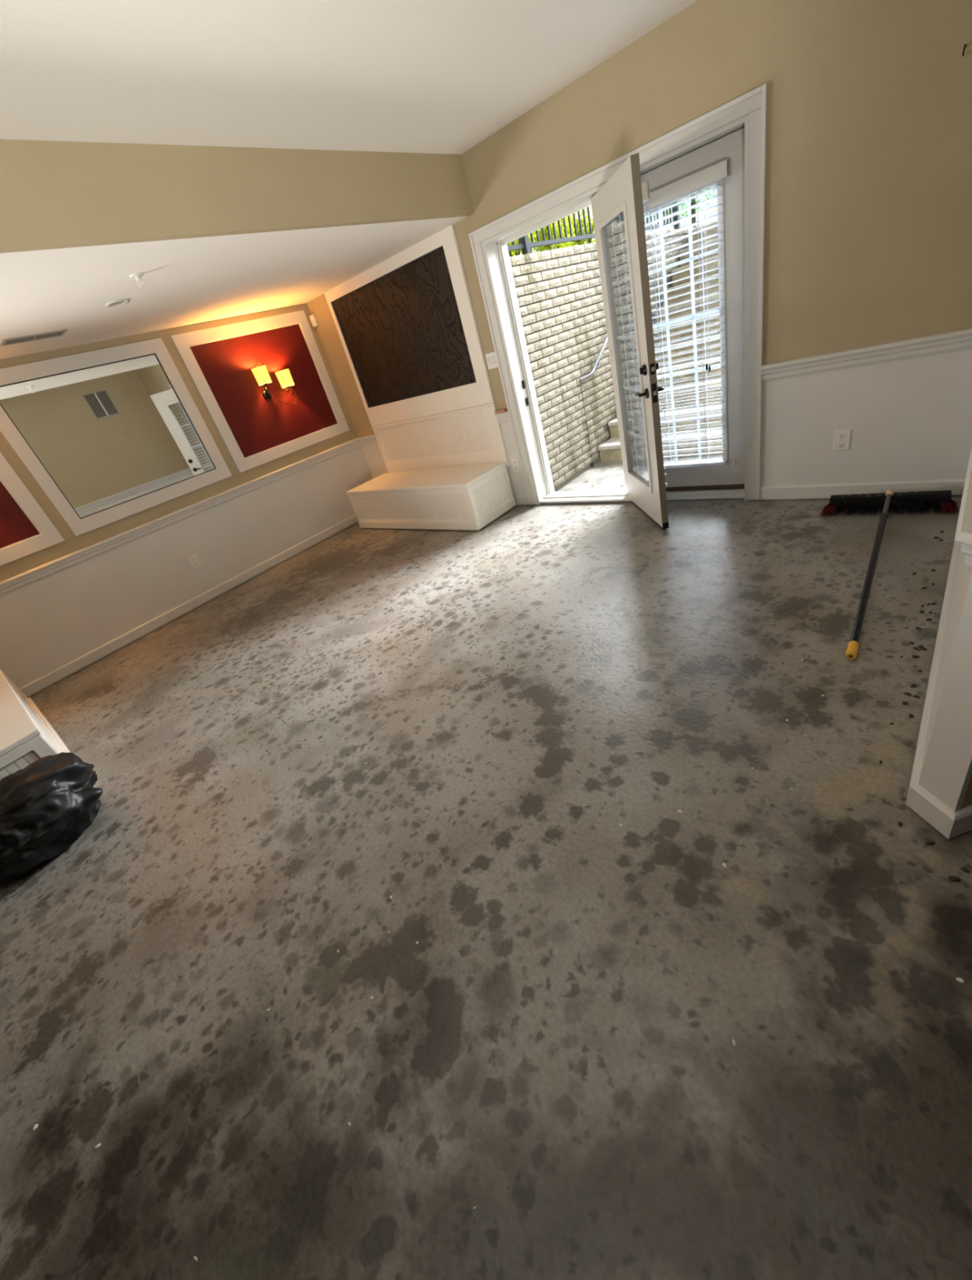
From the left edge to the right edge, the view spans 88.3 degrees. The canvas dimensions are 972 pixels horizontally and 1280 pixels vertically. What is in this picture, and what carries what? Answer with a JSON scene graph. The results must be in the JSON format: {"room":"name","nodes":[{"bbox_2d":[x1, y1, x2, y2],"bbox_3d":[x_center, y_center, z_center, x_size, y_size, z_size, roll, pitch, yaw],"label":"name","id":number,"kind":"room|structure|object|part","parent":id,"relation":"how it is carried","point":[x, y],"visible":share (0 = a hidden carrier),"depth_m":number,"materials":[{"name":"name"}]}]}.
{"room":"basement room","nodes":[
{"label":"basement room","id":0,"kind":"room"},
{"bbox_2d":[0,302,372,697],"bbox_3d":[-3.169,-1.489,4.374,0.200,2.638,4.765,12,41,40],"label":"wall","id":1,"kind":"structure","parent":0,"point":[50,622],"depth_m":4.57,"materials":[{"name":"beige paint"}]},
{"bbox_2d":[0,451,65,565],"bbox_3d":[-4.012,-0.925,3.358,0.020,1.209,1.419,12,41,40],"label":"decorative frame","id":2,"kind":"object","parent":1,"relation":"attached to","point":[26,529],"visible":1,"depth_m":3.85,"materials":[{"name":"white paint"}]},
{"bbox_3d":[-4.018,-0.927,3.361,0.005,1.005,1.207,12,41,40],"label":"red panel","id":3,"kind":"part","parent":2,"relation":"part of","materials":[{"name":"red paint"}]},
{"bbox_2d":[0,337,232,536],"bbox_3d":[-3.097,-1.736,4.227,0.020,1.209,1.421,12,41,40],"label":"framed mirror","id":4,"kind":"object","parent":1,"relation":"attached to","point":[108,435],"visible":1,"depth_m":4.17,"materials":[{"name":"mirror"}]},
{"bbox_2d":[18,514,358,697],"bbox_3d":[-2.701,-0.481,4.995,0.016,0.086,4.565,12,41,40],"label":"baseboard","id":5,"kind":"structure","parent":1,"relation":"attached to","point":[60,673],"depth_m":4.74,"materials":[{"name":"white paint"}]},
{"bbox_2d":[0,434,377,595],"bbox_3d":[-2.765,-1.090,4.494,0.375,0.094,4.565,12,41,40],"label":"chair rail","id":6,"kind":"object","parent":1,"relation":"attached to","point":[21,580],"visible":1,"depth_m":4.57,"materials":[{"name":"white paint"}]},
{"bbox_2d":[187,553,202,568],"bbox_3d":[-2.802,-0.759,4.816,0.010,0.124,0.086,12,41,40],"label":"wall outlet","id":7,"kind":"object","parent":1,"relation":"attached to","point":[193,559],"visible":1,"depth_m":4.81,"materials":[{"name":"white plastic"}]},
{"bbox_2d":[170,310,349,472],"bbox_3d":[-2.178,-2.551,5.100,0.020,1.209,1.418,12,41,40],"label":"decorative frame","id":8,"kind":"object","parent":1,"relation":"attached to","point":[220,361],"visible":1,"depth_m":5.04,"materials":[{"name":"white paint"}]},
{"bbox_3d":[-2.184,-2.553,5.103,0.005,1.005,1.206,12,41,40],"label":"red panel","id":9,"kind":"part","parent":8,"relation":"part of","materials":[{"name":"red paint"}]},
{"bbox_2d":[251,362,297,408],"bbox_3d":[-2.115,-2.576,5.041,0.170,0.435,0.370,12,41,40],"label":"wall sconce","id":10,"kind":"object","parent":1,"relation":"attached to","point":[261,374],"visible":1,"depth_m":5.01,"materials":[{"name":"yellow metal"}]},
{"bbox_3d":[-2.204,-2.606,4.909,0.142,0.128,0.142,12,41,40],"label":"lamp shade","id":11,"kind":"part","parent":10,"relation":"part of","materials":[{"name":"yellow"}]},
{"bbox_3d":[-2.064,-2.489,5.122,0.276,0.183,0.047,-32,33,-24],"label":"scroll arm","id":12,"kind":"part","parent":10,"relation":"part of","materials":[{"name":"brown"}]},
{"bbox_3d":[-2.044,-2.665,5.080,0.142,0.128,0.142,12,41,40],"label":"lamp shade","id":13,"kind":"part","parent":10,"relation":"part of","materials":[{"name":"yellow fabric"}]},
{"bbox_2d":[0,138,474,359],"bbox_3d":[-2.425,-2.259,3.044,2.387,0.382,4.565,12,41,40],"label":"ceiling","id":14,"kind":"structure","parent":0,"point":[212,233],"depth_m":2.73,"materials":[{"name":"white paint"}]},
{"bbox_2d":[0,328,67,346],"bbox_3d":[-3.015,-2.020,3.341,0.165,0.006,0.370,12,41,40],"label":"ceiling vent","id":15,"kind":"object","parent":14,"relation":"in","point":[57,333],"visible":1,"depth_m":3.33,"materials":[{"name":"white metal"}]},
{"bbox_2d":[105,298,129,306],"bbox_3d":[-2.318,-2.120,3.149,0.144,0.006,0.144,12,41,40],"label":"recessed light","id":16,"kind":"object","parent":14,"relation":"in","point":[118,302],"visible":1,"depth_m":3.15,"materials":[{"name":"white paint"}]},
{"bbox_2d":[128,272,146,288],"bbox_3d":[-1.915,-1.982,2.763,0.071,0.058,0.071,12,41,40],"label":"sprinkler","id":17,"kind":"object","parent":14,"relation":"attached to","point":[136,276],"visible":1,"depth_m":2.75,"materials":[{"name":"white plastic"}]},
{"bbox_2d":[0,0,697,154],"bbox_3d":[-0.387,-0.521,-1.309,6.813,0.150,9.400,12,41,40],"label":"ceiling","id":18,"kind":"structure","parent":0,"point":[402,76],"depth_m":2.07,"materials":[{"name":"white paint"}]},
{"bbox_2d":[0,495,971,1279],"bbox_3d":[-0.735,1.518,0.789,9.400,0.001,9.200,12,41,40],"label":"floor","id":19,"kind":"structure","parent":0,"point":[553,1056],"depth_m":1.49,"materials":[{"name":"concrete"}]},
{"bbox_2d":[32,1124,38,1131],"bbox_3d":[-1.225,1.324,1.359,0.012,0.002,0.014,-13,30,7],"label":"chip","id":20,"kind":"object","parent":19,"relation":"on","point":[35,1126],"visible":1,"depth_m":1.36,"materials":[{"name":"beige"}]},
{"bbox_2d":[0,668,95,787],"bbox_3d":[-3.014,0.627,2.984,1.861,0.428,0.602,12,41,40],"label":"storage bench","id":21,"kind":"object","parent":19,"relation":"on","point":[27,736],"visible":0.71,"depth_m":2.54,"materials":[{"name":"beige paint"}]},
{"bbox_3d":[-3.070,0.464,2.884,1.855,0.030,0.596,12,41,40],"label":"seat","id":22,"kind":"part","parent":21,"relation":"part of","materials":[{"name":"beige paint"}]},
{"bbox_3d":[-2.330,0.787,2.397,0.014,0.397,0.584,12,41,40],"label":"frame","id":23,"kind":"part","parent":21,"relation":"part of","materials":[{"name":"beige paint"}]},
{"bbox_3d":[-2.842,0.487,3.158,1.839,0.397,0.014,12,41,40],"label":"frame","id":24,"kind":"part","parent":21,"relation":"part of","materials":[{"name":"beige paint"}]},
{"bbox_3d":[-2.967,0.773,3.070,1.855,0.076,0.602,12,41,40],"label":"trim","id":25,"kind":"part","parent":21,"relation":"part of","materials":[{"name":"beige paint"}]},
{"bbox_2d":[0,751,102,880],"bbox_3d":[-2.117,0.818,2.278,0.443,0.366,0.660,12,41,40],"label":"garbage bag","id":26,"kind":"object","parent":19,"relation":"on","point":[47,804],"visible":1,"depth_m":2.23,"materials":[{"name":"black plastic"}]},
{"bbox_2d":[346,462,515,530],"bbox_3d":[-0.632,-1.489,5.252,1.851,0.428,0.602,12,41,40],"label":"storage bench","id":27,"kind":"object","parent":19,"relation":"on","point":[465,497],"visible":1,"depth_m":4.86,"materials":[{"name":"beige paint"}]},
{"bbox_3d":[-0.804,-1.325,5.100,1.829,0.397,0.014,12,41,40],"label":"frame","id":28,"kind":"part","parent":27,"relation":"part of","materials":[{"name":"beige paint"}]},
{"bbox_3d":[-0.684,-1.655,5.156,1.845,0.030,0.596,12,41,40],"label":"seat","id":29,"kind":"part","parent":27,"relation":"part of","materials":[{"name":"beige paint"}]},
{"bbox_3d":[-0.585,-1.343,5.338,1.845,0.076,0.602,12,41,40],"label":"trim","id":30,"kind":"part","parent":27,"relation":"part of","materials":[{"name":"beige paint"}]},
{"bbox_3d":[0.060,-1.339,4.679,0.014,0.397,0.584,12,41,40],"label":"frame","id":31,"kind":"part","parent":27,"relation":"part of","materials":[{"name":"beige paint"}]},
{"bbox_2d":[819,488,959,659],"bbox_3d":[1.920,-0.418,2.480,0.667,0.140,1.615,10,40,38],"label":"push broom","id":32,"kind":"object","parent":19,"relation":"on","point":[912,501],"visible":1,"depth_m":2.79,"materials":[{"name":"black plastic"}]},
{"bbox_2d":[885,488,893,495],"bbox_3d":[2.326,-0.842,2.883,0.042,0.053,0.057,12,41,40],"label":"socket","id":33,"kind":"object","parent":32,"relation":"attached to","point":[889,492],"depth_m":2.86,"materials":[{"name":"beige plastic"}]},
{"bbox_2d":[902,701,908,705],"bbox_3d":[1.487,0.223,1.775,0.018,0.007,0.016,12,41,40],"label":"clod","id":34,"kind":"object","parent":19,"relation":"on","point":[905,703],"visible":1,"depth_m":1.77,"materials":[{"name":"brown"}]},
{"bbox_2d":[924,840,935,844],"bbox_3d":[1.214,0.554,1.369,0.023,0.006,0.012,-18,30,-1],"label":"clod","id":35,"kind":"object","parent":19,"relation":"on","point":[929,842],"visible":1,"depth_m":1.37,"materials":[{"name":"brown soil"}]},
{"bbox_2d":[947,875,960,881],"bbox_3d":[1.201,0.611,1.282,0.026,0.007,0.014,-4,33,22],"label":"clod","id":36,"kind":"object","parent":19,"relation":"on","point":[953,878],"visible":1,"depth_m":1.28,"materials":[{"name":"brown soil"}]},
{"bbox_2d":[956,977,964,983],"bbox_3d":[1.058,0.759,1.116,0.014,0.003,0.011,12,41,40],"label":"chip","id":37,"kind":"object","parent":19,"relation":"on","point":[961,980],"visible":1,"depth_m":1.11,"materials":[{"name":"beige"}]},
{"bbox_2d":[960,866,969,872],"bbox_3d":[1.239,0.593,1.293,0.012,0.006,0.020,-31,33,-23],"label":"clod","id":38,"kind":"object","parent":19,"relation":"on","point":[965,869],"visible":1,"depth_m":1.29,"materials":[{"name":"brown soil"}]},
{"bbox_2d":[509,225,703,491],"bbox_3d":[1.728,-3.436,6.045,0.261,2.260,4.750,12,41,40],"label":"wall","id":39,"kind":"structure","parent":0,"point":[559,293],"depth_m":5.00,"materials":[{"name":"brown brick"}]},
{"bbox_2d":[506,200,679,254],"bbox_3d":[1.097,-4.641,5.004,0.056,1.140,4.058,12,41,40],"label":"iron fence","id":40,"kind":"object","parent":39,"relation":"on","point":[525,245],"visible":0.13,"depth_m":4.81,"materials":[{"name":"grey metal"}]},
{"bbox_3d":[0.225,-3.868,4.176,0.056,1.140,0.056,12,41,40],"label":"fence post","id":41,"kind":"part","parent":40,"relation":"part of","materials":[{"name":"black metal"}]},
{"bbox_3d":[1.214,-4.244,5.236,0.032,0.032,4.040,12,41,40],"label":"fence rail","id":42,"kind":"part","parent":40,"relation":"part of","materials":[{"name":"black metal"}]},
{"bbox_3d":[2.318,-5.723,6.163,0.056,1.140,0.056,12,41,40],"label":"fence post","id":43,"kind":"part","parent":40,"relation":"part of","materials":[{"name":"black metal"}]},
{"bbox_2d":[579,335,608,381],"bbox_3d":[1.346,-3.433,5.358,0.088,0.882,1.531,12,41,40],"label":"stair handrail","id":44,"kind":"object","parent":39,"relation":"attached to","point":[596,364],"visible":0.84,"depth_m":5.21,"materials":[{"name":"grey metal"}]},
{"bbox_2d":[306,0,971,505],"bbox_3d":[1.788,-2.128,2.843,9.400,2.670,0.200,12,41,40],"label":"wall","id":45,"kind":"structure","parent":0,"point":[868,228],"depth_m":2.64,"materials":[{"name":"beige paint"}]},
{"bbox_2d":[309,314,318,326],"bbox_3d":[-1.816,-3.365,5.272,0.063,0.107,0.046,12,41,40],"label":"sensor","id":46,"kind":"object","parent":45,"relation":"attached to","point":[314,322],"visible":1,"depth_m":5.25,"materials":[{"name":"white plastic"}]},
{"bbox_2d":[324,224,509,472],"bbox_3d":[-0.698,-2.552,4.858,1.796,1.837,0.040,12,41,40],"label":"panel","id":47,"kind":"object","parent":45,"relation":"attached to","point":[406,326],"visible":0.98,"depth_m":4.73,"materials":[{"name":"beige paint"}]},
{"bbox_3d":[-0.807,-2.839,4.729,1.613,0.998,0.008,12,41,40],"label":"brown panel","id":48,"kind":"part","parent":47,"relation":"part of","materials":[{"name":"black wood"}]},
{"bbox_3d":[-0.607,-2.230,5.042,1.696,0.014,0.016,12,41,40],"label":"rail moulding","id":49,"kind":"part","parent":47,"relation":"part of","materials":[{"name":"beige paint"}]},
{"bbox_2d":[485,351,497,369],"bbox_3d":[0.050,-2.379,4.260,0.113,0.120,0.008,12,41,40],"label":"light switch","id":50,"kind":"object","parent":45,"relation":"attached to","point":[491,357],"visible":1,"depth_m":4.26,"materials":[{"name":"white plastic"}]},
{"bbox_2d":[494,408,510,422],"bbox_3d":[0.153,-2.002,4.475,0.144,0.116,0.041,12,41,40],"label":"chair rail","id":51,"kind":"object","parent":45,"relation":"attached to","point":[502,415],"visible":1,"depth_m":4.47,"materials":[{"name":"white paint"}]},
{"bbox_2d":[511,457,520,471],"bbox_3d":[0.279,-1.645,4.702,0.086,0.124,0.010,12,41,40],"label":"wall outlet","id":52,"kind":"object","parent":45,"relation":"attached to","point":[515,462],"visible":1,"depth_m":4.70,"materials":[{"name":"white plastic"}]},
{"bbox_2d":[468,83,768,505],"bbox_3d":[0.995,-2.090,3.750,2.025,2.170,0.298,12,41,40],"label":"door frame","id":53,"kind":"structure","parent":45,"relation":"attached to","point":[491,255],"depth_m":3.44,"materials":[{"name":"white paint"}]},
{"bbox_3d":[0.179,-2.186,4.286,0.082,2.128,0.028,12,41,40],"label":"casing","id":54,"kind":"part","parent":53,"relation":"part of","materials":[{"name":"white paint"}]},
{"bbox_3d":[0.327,-2.216,4.338,0.008,0.064,0.035,12,41,40],"label":"strike plate","id":55,"kind":"part","parent":53,"relation":"part of","materials":[{"name":"brown metal"}]},
{"bbox_3d":[0.363,-2.100,4.409,0.008,0.064,0.035,12,41,40],"label":"strike plate","id":56,"kind":"part","parent":53,"relation":"part of","materials":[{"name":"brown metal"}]},
{"bbox_3d":[0.643,-2.882,3.148,1.981,0.078,0.028,12,41,40],"label":"head casing","id":57,"kind":"part","parent":53,"relation":"part of","materials":[{"name":"white paint"}]},
{"bbox_3d":[1.635,-1.883,3.036,0.081,2.128,0.028,12,41,40],"label":"casing","id":58,"kind":"part","parent":53,"relation":"part of","materials":[{"name":"white paint"}]},
{"bbox_2d":[591,152,669,528],"bbox_3d":[1.000,-1.850,3.418,0.176,2.026,0.897,-14,30,5],"label":"door","id":59,"kind":"structure","parent":45,"relation":"in","point":[624,195],"depth_m":3.27,"materials":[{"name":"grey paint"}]},
{"bbox_3d":[0.956,-1.871,3.403,0.010,1.650,0.596,-14,30,5],"label":"lite frame","id":60,"kind":"part","parent":59,"relation":"part of","materials":[{"name":"grey paint"}]},
{"bbox_3d":[1.010,-1.884,3.398,0.010,1.650,0.596,-14,30,5],"label":"lite frame","id":61,"kind":"part","parent":59,"relation":"part of","materials":[{"name":"grey paint"}]},
{"bbox_3d":[1.037,-1.944,3.491,0.054,1.595,0.004,-14,30,5],"label":"ladder cord","id":62,"kind":"part","parent":59,"relation":"part of","materials":[{"name":"white plastic"}]},
{"bbox_3d":[0.989,-1.572,3.196,0.057,0.061,0.147,-14,30,5],"label":"lever handle","id":63,"kind":"part","parent":59,"relation":"part of","materials":[{"name":"brown metal"}]},
{"bbox_3d":[1.246,-1.234,3.783,0.052,0.022,0.584,-14,30,5],"label":"rail","id":64,"kind":"part","parent":59,"relation":"part of","materials":[{"name":"white plastic"}]},
{"bbox_3d":[1.009,-1.642,3.033,0.029,0.060,0.003,-14,30,5],"label":"latch plate","id":65,"kind":"part","parent":59,"relation":"part of","materials":[{"name":"metal"}]},
{"bbox_3d":[1.044,-1.531,3.100,0.029,0.110,0.003,-14,30,5],"label":"latch plate","id":66,"kind":"part","parent":59,"relation":"part of","materials":[{"name":"metal"}]},
{"bbox_3d":[1.088,-1.597,3.187,0.057,0.061,0.147,-14,30,5],"label":"lever handle","id":67,"kind":"part","parent":59,"relation":"part of","materials":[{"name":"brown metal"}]},
{"bbox_2d":[609,127,744,491],"bbox_3d":[1.326,-1.989,3.442,0.868,1.988,0.130,12,41,40],"label":"door","id":68,"kind":"structure","parent":45,"relation":"in","point":[720,162],"depth_m":3.19,"materials":[{"name":"grey paint"}]},
{"bbox_3d":[1.226,-2.001,3.488,0.004,1.595,0.054,12,41,40],"label":"ladder cord","id":69,"kind":"part","parent":68,"relation":"part of","materials":[{"name":"white plastic"}]},
{"bbox_3d":[1.365,-2.034,3.463,0.594,1.650,0.010,12,41,40],"label":"lite frame","id":70,"kind":"part","parent":68,"relation":"part of","materials":[{"name":"grey paint"}]},
{"bbox_3d":[1.331,-2.004,3.431,0.594,1.650,0.010,12,41,40],"label":"lite frame","id":71,"kind":"part","parent":68,"relation":"part of","materials":[{"name":"grey paint"}]},
{"bbox_3d":[1.518,-1.332,3.805,0.584,0.022,0.052,12,41,40],"label":"rail","id":72,"kind":"part","parent":68,"relation":"part of","materials":[{"name":"white plastic"}]},
{"bbox_3d":[1.439,-1.957,3.305,0.004,1.595,0.054,12,41,40],"label":"ladder cord","id":73,"kind":"part","parent":68,"relation":"part of","materials":[{"name":"white fabric"}]},
{"bbox_3d":[1.361,-2.207,3.103,0.019,0.900,0.002,12,41,40],"label":"lift cord","id":74,"kind":"part","parent":68,"relation":"part of","materials":[{"name":"white fabric"}]},
{"bbox_2d":[515,478,965,504],"bbox_3d":[2.058,-1.010,3.416,8.984,0.086,0.016,12,41,40],"label":"baseboard","id":75,"kind":"structure","parent":45,"relation":"attached to","point":[956,486],"depth_m":3.17,"materials":[{"name":"white paint"}]},
{"bbox_2d":[832,428,851,450],"bbox_3d":[2.189,-1.230,3.078,0.086,0.124,0.010,12,41,40],"label":"wall outlet","id":76,"kind":"object","parent":45,"relation":"attached to","point":[842,440],"visible":1,"depth_m":3.08,"materials":[{"name":"white plastic"}]},
{"bbox_2d":[838,441,844,447],"bbox_3d":[2.194,-1.206,3.090,0.034,0.032,0.003,12,41,40],"label":"socket","id":77,"kind":"object","parent":76,"relation":"attached to","point":[841,444],"depth_m":3.09,"materials":[{"name":"white plastic"}]},
{"bbox_2d":[839,432,845,438],"bbox_3d":[2.180,-1.251,3.063,0.034,0.032,0.003,12,41,40],"label":"socket","id":78,"kind":"object","parent":76,"relation":"attached to","point":[842,435],"depth_m":3.06,"materials":[{"name":"white plastic"}]},
{"bbox_2d":[760,327,971,381],"bbox_3d":[3.471,-1.303,1.633,4.662,0.094,0.041,12,41,40],"label":"chair rail","id":79,"kind":"object","parent":45,"relation":"attached to","point":[962,339],"visible":1,"depth_m":2.77,"materials":[{"name":"white paint"}]},
{"bbox_2d":[962,43,966,56],"bbox_3d":[2.003,-2.471,2.095,0.008,0.036,0.034,12,41,40],"label":"wall hook","id":80,"kind":"object","parent":45,"relation":"attached to","point":[965,45],"visible":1,"depth_m":2.09,"materials":[{"name":"brown metal"}]},
{"bbox_2d":[556,453,722,491],"bbox_3d":[2.004,-1.441,4.465,2.950,0.100,1.200,12,41,40],"label":"floor","id":81,"kind":"structure","parent":0,"point":[606,477],"depth_m":5.14,"materials":[{"name":"concrete"}]},
{"bbox_2d":[598,221,722,462],"bbox_3d":[3.225,-3.667,5.458,2.652,1.958,3.912,12,41,40],"label":"concrete steps","id":82,"kind":"structure","parent":81,"relation":"on","point":[611,450],"depth_m":5.54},
{"bbox_2d":[918,542,971,812],"bbox_3d":[2.345,-1.108,0.871,1.909,2.670,2.508,12,41,40],"label":"wall","id":83,"kind":"structure","parent":0,"point":[946,770],"depth_m":1.28,"materials":[{"name":"beige paint"}]},
{"bbox_2d":[906,539,971,839],"bbox_3d":[2.667,-0.044,1.506,1.938,0.086,2.531,12,41,40],"label":"baseboard","id":84,"kind":"structure","parent":83,"relation":"attached to","point":[950,824],"depth_m":1.44,"materials":[{"name":"white paint"}]},
{"bbox_2d":[954,445,971,569],"bbox_3d":[1.760,-0.816,1.710,0.125,0.094,2.566,12,41,40],"label":"chair rail","id":85,"kind":"object","parent":83,"relation":"attached to","point":[963,535],"visible":1,"depth_m":1.07,"materials":[{"name":"white paint"}]},
{"label":"outside","id":86,"kind":"structure","parent":0,"visible":0},
{"bbox_3d":[7.520,-7.906,10.447,22.000,2.260,21.750,12,41,40],"label":"ground","id":87,"kind":"structure","parent":86,"visible":0},
{"bbox_2d":[508,228,540,256],"bbox_3d":[0.263,-3.927,4.903,0.614,0.530,0.420,-22,30,-9],"label":"shrub","id":88,"kind":"object","parent":87,"relation":"on","point":[516,241],"visible":0.04,"depth_m":4.91,"materials":[{"name":"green plant"}]},
{"bbox_2d":[528,215,576,252],"bbox_3d":[0.692,-4.242,5.267,0.603,0.466,0.507,12,41,40],"label":"shrub","id":89,"kind":"object","parent":87,"relation":"on","point":[557,246],"visible":0.34,"depth_m":5.18,"materials":[{"name":"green plant"}]},
{"bbox_2d":[559,207,595,247],"bbox_3d":[1.082,-4.668,5.755,0.655,0.482,0.426,-18,30,-2],"label":"shrub","id":90,"kind":"object","parent":87,"relation":"on","point":[589,240],"visible":0.25,"depth_m":5.67,"materials":[{"name":"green plant"}]},
{"bbox_2d":[644,185,717,226],"bbox_3d":[3.865,-9.022,9.412,2.623,2.630,2.133,12,41,40],"label":"tree","id":91,"kind":"object","parent":87,"relation":"on","point":[693,202],"visible":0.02,"depth_m":9.70,"materials":[{"name":"green plant"}]}
]}

